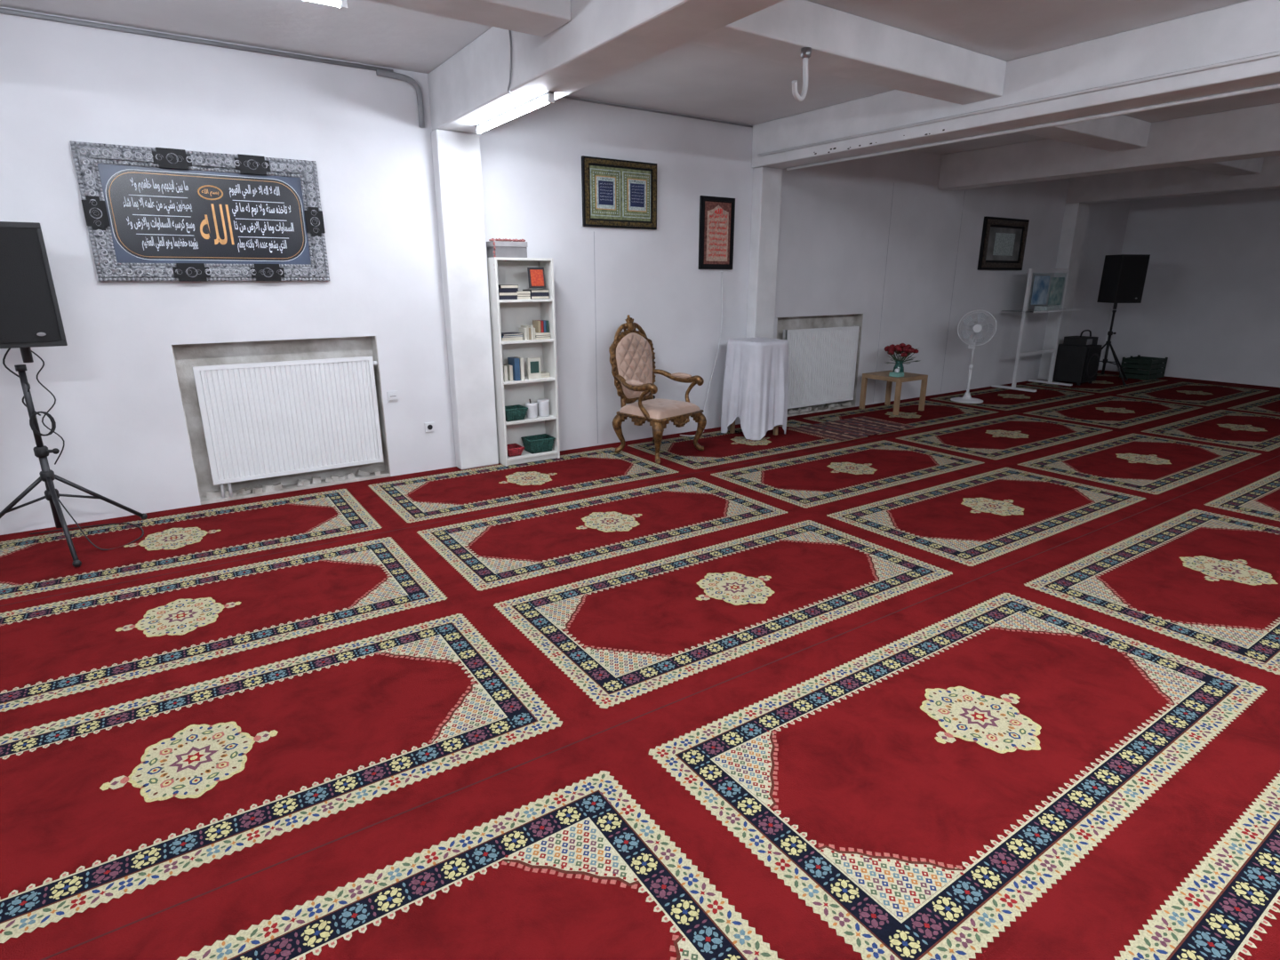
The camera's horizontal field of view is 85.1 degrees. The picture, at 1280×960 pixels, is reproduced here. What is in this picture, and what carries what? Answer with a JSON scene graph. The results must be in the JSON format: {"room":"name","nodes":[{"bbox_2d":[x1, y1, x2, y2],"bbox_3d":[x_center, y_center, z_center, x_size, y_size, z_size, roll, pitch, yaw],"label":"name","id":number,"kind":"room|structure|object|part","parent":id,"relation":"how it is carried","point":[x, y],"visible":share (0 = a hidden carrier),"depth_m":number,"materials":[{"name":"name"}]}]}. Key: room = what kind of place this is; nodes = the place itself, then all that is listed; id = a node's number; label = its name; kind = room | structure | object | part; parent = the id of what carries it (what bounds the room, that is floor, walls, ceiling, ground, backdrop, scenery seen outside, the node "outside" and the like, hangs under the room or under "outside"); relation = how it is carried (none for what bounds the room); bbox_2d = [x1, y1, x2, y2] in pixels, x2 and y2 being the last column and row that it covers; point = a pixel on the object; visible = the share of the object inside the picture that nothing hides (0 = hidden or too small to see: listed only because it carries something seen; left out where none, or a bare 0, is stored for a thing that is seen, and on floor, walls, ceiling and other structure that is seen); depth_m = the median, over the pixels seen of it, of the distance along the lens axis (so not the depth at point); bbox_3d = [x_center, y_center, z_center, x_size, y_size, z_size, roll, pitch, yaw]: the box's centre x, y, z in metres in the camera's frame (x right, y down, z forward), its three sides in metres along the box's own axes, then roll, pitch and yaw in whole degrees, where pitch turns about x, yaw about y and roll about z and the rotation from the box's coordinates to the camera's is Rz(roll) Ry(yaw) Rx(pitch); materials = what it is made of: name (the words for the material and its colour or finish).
{"room":"mosque","nodes":[
{"label":"mosque","id":0,"kind":"room"},
{"bbox_2d":[0,6,1130,535],"bbox_3d":[0.765,-2.091,7.429,17.900,3.089,0.300,-11,19,-32],"label":"wall","id":1,"kind":"structure","parent":0,"point":[126,413],"depth_m":5.57,"materials":[{"name":"paint"}]},
{"bbox_2d":[69,140,329,281],"bbox_3d":[-2.890,-1.774,4.724,1.388,0.823,0.061,-11,19,-32],"label":"wall tapestry","id":2,"kind":"object","parent":1,"relation":"attached to","point":[151,213],"visible":1,"depth_m":4.68,"materials":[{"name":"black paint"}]},
{"bbox_2d":[192,355,383,498],"bbox_3d":[-2.645,-0.435,5.401,1.250,0.978,0.159,-11,19,-32],"label":"radiator","id":3,"kind":"object","parent":1,"relation":"attached to","point":[265,420],"visible":1,"depth_m":5.28,"materials":[{"name":"metal"}]},
{"bbox_2d":[0,8,752,127],"bbox_3d":[-2.703,-2.673,4.598,9.270,0.369,0.044,-11,19,-32],"label":"conduit pipe","id":4,"kind":"object","parent":1,"relation":"attached to","point":[384,72],"visible":0.97,"depth_m":4.71,"materials":[{"name":"grey plastic"}]},
{"bbox_2d":[386,391,398,401],"bbox_3d":[-2.014,-0.683,5.686,0.080,0.080,0.018,-11,19,-32],"label":"light switch","id":5,"kind":"object","parent":1,"relation":"attached to","point":[392,396],"visible":1,"depth_m":5.68,"materials":[{"name":"white plastic"}]},
{"bbox_2d":[424,422,434,431],"bbox_3d":[-1.782,-0.449,5.917,0.080,0.080,0.018,-11,19,-32],"label":"power outlet","id":6,"kind":"object","parent":1,"relation":"attached to","point":[429,427],"visible":1,"depth_m":5.91,"materials":[{"name":"white plastic"}]},
{"bbox_2d":[581,155,656,229],"bbox_3d":[-0.174,-2.619,6.399,0.800,0.580,0.041,-11,19,-32],"label":"picture","id":7,"kind":"object","parent":1,"relation":"attached to","point":[620,194],"visible":1,"depth_m":6.38,"materials":[{"name":"black paint"}]},
{"bbox_2d":[680,271,722,436],"bbox_3d":[0.681,-1.300,7.263,0.129,1.676,0.632,15,22,42],"label":"power cable","id":8,"kind":"object","parent":1,"relation":"attached to","point":[722,271],"visible":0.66,"depth_m":7.44,"materials":[{"name":"white plastic"}]},
{"bbox_2d":[698,195,735,269],"bbox_3d":[0.786,-2.510,7.108,0.440,0.695,0.036,-11,19,-32],"label":"plaque","id":9,"kind":"object","parent":1,"relation":"attached to","point":[716,213],"visible":1,"depth_m":7.09,"materials":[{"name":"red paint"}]},
{"bbox_2d":[593,182,965,443],"bbox_3d":[1.936,-2.092,8.061,5.686,2.680,0.002,-11,19,-32],"label":"trim","id":10,"kind":"structure","parent":1,"relation":"attached to","point":[893,182],"depth_m":8.54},
{"bbox_2d":[782,325,859,408],"bbox_3d":[2.176,-1.352,8.521,1.280,0.998,0.159,-11,19,-32],"label":"radiator","id":11,"kind":"object","parent":1,"relation":"attached to","point":[822,361],"visible":0.94,"depth_m":8.43,"materials":[{"name":"metal"}]},
{"bbox_2d":[976,216,1029,270],"bbox_3d":[5.192,-3.358,9.947,1.100,0.700,0.051,-11,19,-32],"label":"framed picture","id":12,"kind":"object","parent":1,"relation":"attached to","point":[1003,244],"visible":1,"depth_m":9.91,"materials":[{"name":"black paint"}]},
{"bbox_2d":[0,369,1279,959],"bbox_3d":[3.846,0.706,3.485,18.300,0.100,11.320,-11,19,-32],"label":"floor","id":13,"kind":"structure","parent":0,"point":[1094,910],"depth_m":2.55,"materials":[{"name":"red carpet"}]},
{"bbox_2d":[431,128,498,469],"bbox_3d":[-1.437,-1.415,5.802,0.350,2.680,0.140,-11,19,-32],"label":"column","id":14,"kind":"structure","parent":13,"relation":"on","point":[457,166],"depth_m":5.70,"materials":[{"name":"paint"}]},
{"bbox_2d":[0,373,1279,959],"bbox_3d":[3.781,0.627,3.563,17.880,0.006,10.169,-11,19,-32],"label":"carpet","id":15,"kind":"object","parent":13,"relation":"on","point":[918,793],"visible":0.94,"depth_m":2.76,"materials":[{"name":"red carpet"}]},
{"bbox_2d":[0,348,147,567],"bbox_3d":[-3.557,-0.163,4.075,0.934,1.248,0.866,-11,19,-32],"label":"speaker stand","id":16,"kind":"object","parent":15,"relation":"on","point":[41,452],"visible":0.96,"depth_m":4.17,"materials":[{"name":"metal"}]},
{"bbox_2d":[0,221,67,362],"bbox_3d":[-3.534,-1.041,3.925,0.420,0.760,0.397,-11,19,-32],"label":"loudspeaker","id":17,"kind":"object","parent":16,"relation":"on","point":[30,316],"visible":1,"depth_m":3.81,"materials":[{"name":"black plastic"}]},
{"bbox_3d":[-2.970,0.371,4.446,2.314,0.005,1.094,-11,19,-32],"label":"rug panel","id":18,"kind":"part","parent":15,"relation":"part of","materials":[{"name":"carpet"}]},
{"bbox_3d":[-2.253,0.667,3.425,2.314,0.005,1.094,-11,19,-32],"label":"rug panel","id":19,"kind":"part","parent":15,"relation":"part of","materials":[{"name":"carpet"}]},
{"bbox_3d":[-1.541,0.962,2.410,2.314,0.005,1.094,-11,19,-32],"label":"rug panel","id":20,"kind":"part","parent":15,"relation":"part of","materials":[{"name":"carpet"}]},
{"bbox_3d":[-0.767,1.282,1.309,2.314,0.005,1.094,-11,19,-32],"label":"rug panel","id":21,"kind":"part","parent":15,"relation":"part of","materials":[{"name":"carpet"}]},
{"bbox_3d":[-0.921,-0.015,5.774,2.314,0.005,1.094,-11,19,-32],"label":"rug panel","id":22,"kind":"part","parent":15,"relation":"part of","materials":[{"name":"carpet"}]},
{"bbox_2d":[487,256,559,466],"bbox_3d":[-1.024,-1.029,6.123,0.530,1.751,0.240,-11,19,-32],"label":"bookshelf","id":23,"kind":"object","parent":15,"relation":"on","point":[507,316],"visible":0.7,"depth_m":6.13,"materials":[{"name":"white laminate"}]},
{"bbox_2d":[486,238,527,257],"bbox_3d":[-1.111,-1.930,5.806,0.306,0.153,0.190,-11,19,-32],"label":"gift box","id":24,"kind":"object","parent":23,"relation":"on","point":[505,248],"visible":1,"depth_m":5.74,"materials":[{"name":"cardboard"}]},
{"bbox_2d":[493,241,495,257],"bbox_3d":[-1.177,-1.780,5.668,0.025,0.298,0.016,-11,19,-32],"label":"ribbon","id":25,"kind":"object","parent":24,"relation":"hanging from","point":[494,247],"visible":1,"depth_m":5.64,"materials":[{"name":"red fabric"}]},
{"bbox_2d":[506,443,524,456],"bbox_3d":[-1.144,-0.265,6.251,0.162,0.079,0.185,-11,19,-32],"label":"storage basket","id":26,"kind":"object","parent":23,"relation":"in","point":[513,449],"visible":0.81,"depth_m":6.20,"materials":[{"name":"red wicker"}]},
{"bbox_2d":[504,404,527,421],"bbox_3d":[-1.123,-0.591,6.171,0.210,0.109,0.186,-11,19,-32],"label":"storage basket","id":27,"kind":"object","parent":23,"relation":"in","point":[517,412],"visible":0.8,"depth_m":6.12,"materials":[{"name":"green wicker"}]},
{"bbox_2d":[498,284,550,381],"bbox_3d":[-1.027,-1.280,6.053,0.467,0.799,0.190,-11,19,-32],"label":"books","id":28,"kind":"object","parent":23,"relation":"in","point":[540,330],"visible":0.93,"depth_m":6.01,"materials":[{"name":"paper"}]},
{"bbox_2d":[527,267,545,287],"bbox_3d":[-0.876,-1.715,5.920,0.150,0.170,0.039,-11,19,-32],"label":"framed card","id":29,"kind":"object","parent":28,"relation":"on","point":[536,276],"visible":1,"depth_m":5.91,"materials":[{"name":"orange paper"}]},
{"bbox_2d":[525,399,549,418],"bbox_3d":[-0.920,-0.653,6.273,0.223,0.172,0.106,-11,19,-32],"label":"container","id":30,"kind":"object","parent":23,"relation":"on","point":[541,408],"visible":1,"depth_m":6.25,"materials":[{"name":"plastic"}]},
{"bbox_2d":[520,433,555,453],"bbox_3d":[-0.928,-0.330,6.384,0.250,0.129,0.196,-11,19,-32],"label":"storage basket","id":31,"kind":"object","parent":23,"relation":"in","point":[536,444],"visible":0.99,"depth_m":6.34,"materials":[{"name":"green wicker"}]},
{"bbox_3d":[-0.204,0.282,4.752,2.314,0.005,1.094,-11,19,-32],"label":"rug panel","id":32,"kind":"part","parent":15,"relation":"part of","materials":[{"name":"carpet"}]},
{"bbox_2d":[608,314,706,463],"bbox_3d":[0.144,-0.875,6.475,0.706,1.260,0.746,14,21,40],"label":"armchair","id":33,"kind":"object","parent":15,"relation":"on","point":[632,356],"visible":1,"depth_m":6.47,"materials":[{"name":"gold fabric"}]},
{"bbox_3d":[0.509,0.576,3.738,2.314,0.005,1.094,-11,19,-32],"label":"rug panel","id":34,"kind":"part","parent":15,"relation":"part of","materials":[{"name":"carpet"}]},
{"bbox_3d":[1.128,-0.401,7.101,2.314,0.005,1.094,-11,19,-32],"label":"rug panel","id":35,"kind":"part","parent":15,"relation":"part of","materials":[{"name":"carpet"}]},
{"bbox_2d":[720,337,788,439],"bbox_3d":[1.208,-0.959,7.258,0.599,0.982,0.599,-11,19,-32],"label":"table","id":36,"kind":"object","parent":15,"relation":"on","point":[756,389],"visible":1,"depth_m":7.06,"materials":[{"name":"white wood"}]},
{"bbox_3d":[1.846,-0.104,6.080,2.314,0.005,1.094,-11,19,-32],"label":"rug panel","id":37,"kind":"part","parent":15,"relation":"part of","materials":[{"name":"carpet"}]},
{"bbox_2d":[786,416,916,440],"bbox_3d":[2.336,-0.576,7.679,1.300,0.008,0.720,-11,19,-32],"label":"rug","id":38,"kind":"object","parent":15,"relation":"on","point":[858,427],"visible":1,"depth_m":7.65,"materials":[{"name":"red fabric"}]},
{"bbox_2d":[859,370,927,415],"bbox_3d":[3.150,-1.095,8.683,0.550,0.442,0.550,-11,19,-32],"label":"side table","id":39,"kind":"object","parent":15,"relation":"on","point":[884,375],"visible":0.9,"depth_m":8.58,"materials":[{"name":"brown wood"}]},
{"bbox_2d":[888,368,903,376],"bbox_3d":[3.094,-1.296,8.404,0.120,0.096,0.120,-11,19,-32],"label":"tissue box","id":40,"kind":"object","parent":39,"relation":"on","point":[896,373],"visible":1,"depth_m":8.38,"materials":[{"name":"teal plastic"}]},
{"bbox_2d":[883,343,920,372],"bbox_3d":[3.178,-1.498,8.597,0.497,0.377,0.510,-11,19,-32],"label":"bouquet","id":41,"kind":"object","parent":39,"relation":"on","point":[908,349],"visible":1,"depth_m":8.54,"materials":[{"name":"red plant"}]},
{"bbox_3d":[3.178,-0.786,8.428,2.314,0.005,1.094,-11,19,-32],"label":"rug panel","id":42,"kind":"part","parent":15,"relation":"part of","materials":[{"name":"carpet"}]},
{"bbox_3d":[1.282,0.896,2.637,2.314,0.005,1.094,-11,19,-32],"label":"rug panel","id":43,"kind":"part","parent":15,"relation":"part of","materials":[{"name":"carpet"}]},
{"bbox_2d":[950,309,997,403],"bbox_3d":[4.390,-1.629,9.180,0.414,1.194,0.439,-11,19,-32],"label":"pedestal fan","id":44,"kind":"object","parent":15,"relation":"on","point":[975,327],"visible":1,"depth_m":9.06,"materials":[{"name":"white plastic"}]},
{"bbox_3d":[2.558,0.191,5.065,2.314,0.005,1.094,-11,19,-32],"label":"rug panel","id":45,"kind":"part","parent":15,"relation":"part of","materials":[{"name":"carpet"}]},
{"bbox_3d":[3.895,-0.490,7.407,2.314,0.005,1.094,-11,19,-32],"label":"rug panel","id":46,"kind":"part","parent":15,"relation":"part of","materials":[{"name":"carpet"}]},
{"bbox_3d":[5.227,-1.172,9.756,2.314,0.005,1.094,-11,19,-32],"label":"rug panel","id":47,"kind":"part","parent":15,"relation":"part of","materials":[{"name":"carpet"}]},
{"bbox_2d":[991,268,1083,391],"bbox_3d":[5.906,-2.239,10.344,1.400,1.712,0.640,-11,19,-32],"label":"display stand","id":48,"kind":"object","parent":15,"relation":"on","point":[1044,292],"visible":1,"depth_m":10.23,"materials":[{"name":"white plastic"}]},
{"bbox_2d":[1052,344,1102,385],"bbox_3d":[6.793,-1.803,10.852,0.480,0.593,0.485,-11,19,-32],"label":"loudspeaker","id":49,"kind":"object","parent":15,"relation":"on","point":[1078,364],"visible":0.93,"depth_m":10.68,"materials":[{"name":"black plastic"}]},
{"bbox_2d":[1063,329,1098,345],"bbox_3d":[6.796,-2.199,10.732,0.380,0.230,0.335,-11,19,-32],"label":"amplifier","id":50,"kind":"object","parent":49,"relation":"on","point":[1076,340],"visible":1,"depth_m":10.65,"materials":[{"name":"black plastic"}]},
{"bbox_3d":[7.276,-1.558,11.083,2.314,0.005,1.094,-11,19,-32],"label":"rug panel","id":51,"kind":"part","parent":15,"relation":"part of","materials":[{"name":"carpet"}]},
{"bbox_3d":[5.944,-0.875,8.734,2.314,0.005,1.094,-11,19,-32],"label":"rug panel","id":52,"kind":"part","parent":15,"relation":"part of","materials":[{"name":"carpet"}]},
{"bbox_2d":[1099,310,1127,385],"bbox_3d":[7.329,-2.103,10.963,0.735,1.107,0.679,10,19,32],"label":"speaker stand","id":53,"kind":"object","parent":15,"relation":"on","point":[1110,332],"visible":0.9,"depth_m":10.91,"materials":[{"name":"paint"}]},
{"bbox_2d":[1096,254,1150,309],"bbox_3d":[7.348,-3.021,10.669,0.460,0.800,0.437,-3,16,-9],"label":"loudspeaker","id":54,"kind":"object","parent":53,"relation":"on","point":[1124,276],"visible":1,"depth_m":10.49,"materials":[{"name":"black plastic"}]},
{"bbox_3d":[4.607,-0.195,6.393,2.314,0.005,1.094,-11,19,-32],"label":"rug panel","id":55,"kind":"part","parent":15,"relation":"part of","materials":[{"name":"carpet"}]},
{"bbox_2d":[1119,354,1167,380],"bbox_3d":[8.300,-1.858,11.507,0.620,0.332,0.426,-11,19,-32],"label":"plastic crate","id":56,"kind":"object","parent":15,"relation":"on","point":[1134,367],"visible":0.92,"depth_m":11.38,"materials":[{"name":"plastic"}]},
{"bbox_3d":[3.332,0.511,3.964,2.314,0.005,1.094,-11,19,-32],"label":"rug panel","id":57,"kind":"part","parent":15,"relation":"part of","materials":[{"name":"carpet"}]},
{"bbox_3d":[7.994,-1.261,10.062,2.314,0.005,1.094,-11,19,-32],"label":"rug panel","id":58,"kind":"part","parent":15,"relation":"part of","materials":[{"name":"carpet"}]},
{"bbox_3d":[1.998,1.192,1.618,2.314,0.005,1.094,-11,19,-32],"label":"rug panel","id":59,"kind":"part","parent":15,"relation":"part of","materials":[{"name":"carpet"}]},
{"bbox_3d":[6.657,-0.581,7.720,2.314,0.005,1.094,-11,19,-32],"label":"rug panel","id":60,"kind":"part","parent":15,"relation":"part of","materials":[{"name":"carpet"}]},
{"bbox_3d":[5.381,0.125,5.292,2.314,0.005,1.094,-11,19,-32],"label":"rug panel","id":61,"kind":"part","parent":15,"relation":"part of","materials":[{"name":"carpet"}]},
{"bbox_3d":[8.706,-0.966,9.048,2.314,0.005,1.094,-11,19,-32],"label":"rug panel","id":62,"kind":"part","parent":15,"relation":"part of","materials":[{"name":"carpet"}]},
{"bbox_2d":[746,167,782,338],"bbox_3d":[1.324,-1.934,7.590,0.290,2.680,0.140,-11,19,-32],"label":"column","id":63,"kind":"structure","parent":13,"relation":"on","point":[766,193],"depth_m":7.38,"materials":[{"name":"paint"}]},
{"bbox_2d":[1038,202,1089,380],"bbox_3d":[6.688,-2.934,11.030,0.350,2.680,0.200,-11,19,-32],"label":"column","id":64,"kind":"structure","parent":13,"relation":"on","point":[1076,214],"depth_m":10.82,"materials":[{"name":"paint"}]},
{"bbox_2d":[0,0,1279,154],"bbox_3d":[3.846,-2.372,2.591,18.300,0.150,11.320,-11,19,-32],"label":"ceiling","id":65,"kind":"structure","parent":0,"point":[688,78],"depth_m":4.46,"materials":[{"name":"paint"}]},
{"bbox_2d":[305,0,347,10],"bbox_3d":[-1.854,-2.114,2.901,1.200,0.057,0.038,-11,19,-32],"label":"lamp","id":66,"kind":"object","parent":65,"relation":"attached to","point":[342,4],"visible":1,"depth_m":3.19,"materials":[{"name":"white plastic"}]},
{"bbox_2d":[364,0,571,37],"bbox_3d":[-2.912,-2.011,2.030,5.980,0.230,0.320,-11,19,-32],"label":"ceiling beam","id":67,"kind":"structure","parent":65,"relation":"attached to","point":[540,18],"depth_m":3.45,"materials":[{"name":"white paint"}]},
{"bbox_2d":[475,90,554,134],"bbox_3d":[-0.869,-2.461,4.704,0.038,0.057,1.200,-11,19,-32],"label":"lamp","id":68,"kind":"object","parent":65,"relation":"attached to","point":[548,97],"visible":1,"depth_m":4.60,"materials":[{"name":"white plastic"}]},
{"bbox_2d":[427,0,783,133],"bbox_3d":[1.553,-1.659,1.124,0.340,0.400,10.820,-11,19,-32],"label":"ceiling beam","id":69,"kind":"structure","parent":65,"relation":"attached to","point":[602,39],"depth_m":3.77,"materials":[{"name":"white paint"}]},
{"bbox_2d":[688,0,1006,104],"bbox_3d":[1.291,-2.678,4.324,2.980,0.230,0.320,-11,19,-32],"label":"ceiling beam","id":70,"kind":"structure","parent":65,"relation":"attached to","point":[844,44],"depth_m":4.24,"materials":[{"name":"white paint"}]},
{"bbox_2d":[792,47,811,101],"bbox_3d":[0.902,-2.294,3.934,0.223,0.291,0.144,-11,19,-32],"label":"ceiling hook","id":71,"kind":"object","parent":70,"relation":"attached to","point":[805,52],"depth_m":3.97,"materials":[{"name":"white metal"}]},
{"bbox_2d":[507,30,1279,170],"bbox_3d":[2.383,-2.104,2.758,3.655,0.400,8.700,-11,19,-32],"label":"conduit pipe","id":72,"kind":"object","parent":65,"relation":"attached to","point":[1275,53],"visible":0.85,"depth_m":4.79,"materials":[{"name":"paint"}]},
{"bbox_2d":[751,0,1279,168],"bbox_3d":[4.306,-2.177,2.907,0.340,0.400,10.820,-11,19,-32],"label":"ceiling beam","id":73,"kind":"structure","parent":65,"relation":"attached to","point":[1251,28],"depth_m":4.66,"materials":[{"name":"white paint"}]},
{"bbox_2d":[813,128,944,154],"bbox_3d":[1.991,-2.880,5.956,0.001,0.037,1.346,-11,19,-32],"label":"chips","id":74,"kind":"object","parent":73,"relation":"attached to","point":[943,129],"visible":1,"depth_m":6.15,"materials":[{"name":"concrete"}]},
{"bbox_2d":[1019,114,1151,151],"bbox_3d":[3.815,-3.260,6.329,2.860,0.230,0.320,-11,19,-32],"label":"ceiling beam","id":75,"kind":"structure","parent":65,"relation":"attached to","point":[1120,132],"depth_m":6.59,"materials":[{"name":"white paint"}]},
{"bbox_2d":[937,103,1279,191],"bbox_3d":[6.958,-2.677,4.625,0.340,0.400,10.820,-11,19,-32],"label":"ceiling beam","id":76,"kind":"structure","parent":65,"relation":"attached to","point":[1253,132],"depth_m":7.12,"materials":[{"name":"white paint"}]},
{"bbox_2d":[1065,155,1279,203],"bbox_3d":[9.657,-3.184,6.373,0.350,0.400,10.820,-11,19,-32],"label":"ceiling beam","id":77,"kind":"structure","parent":65,"relation":"attached to","point":[1176,181],"depth_m":9.58,"materials":[{"name":"white paint"}]},
{"bbox_2d":[1184,157,1263,175],"bbox_3d":[6.488,-3.763,8.061,2.910,0.230,0.320,-11,19,-32],"label":"ceiling beam","id":78,"kind":"structure","parent":65,"relation":"attached to","point":[1252,165],"depth_m":8.45,"materials":[{"name":"white paint"}]},
{"bbox_2d":[1100,188,1279,387],"bbox_3d":[11.293,-2.256,7.980,0.200,3.080,11.120,-11,19,-32],"label":"wall","id":79,"kind":"structure","parent":0,"point":[1210,305],"depth_m":11.08,"materials":[{"name":"white paint"}]}
]}

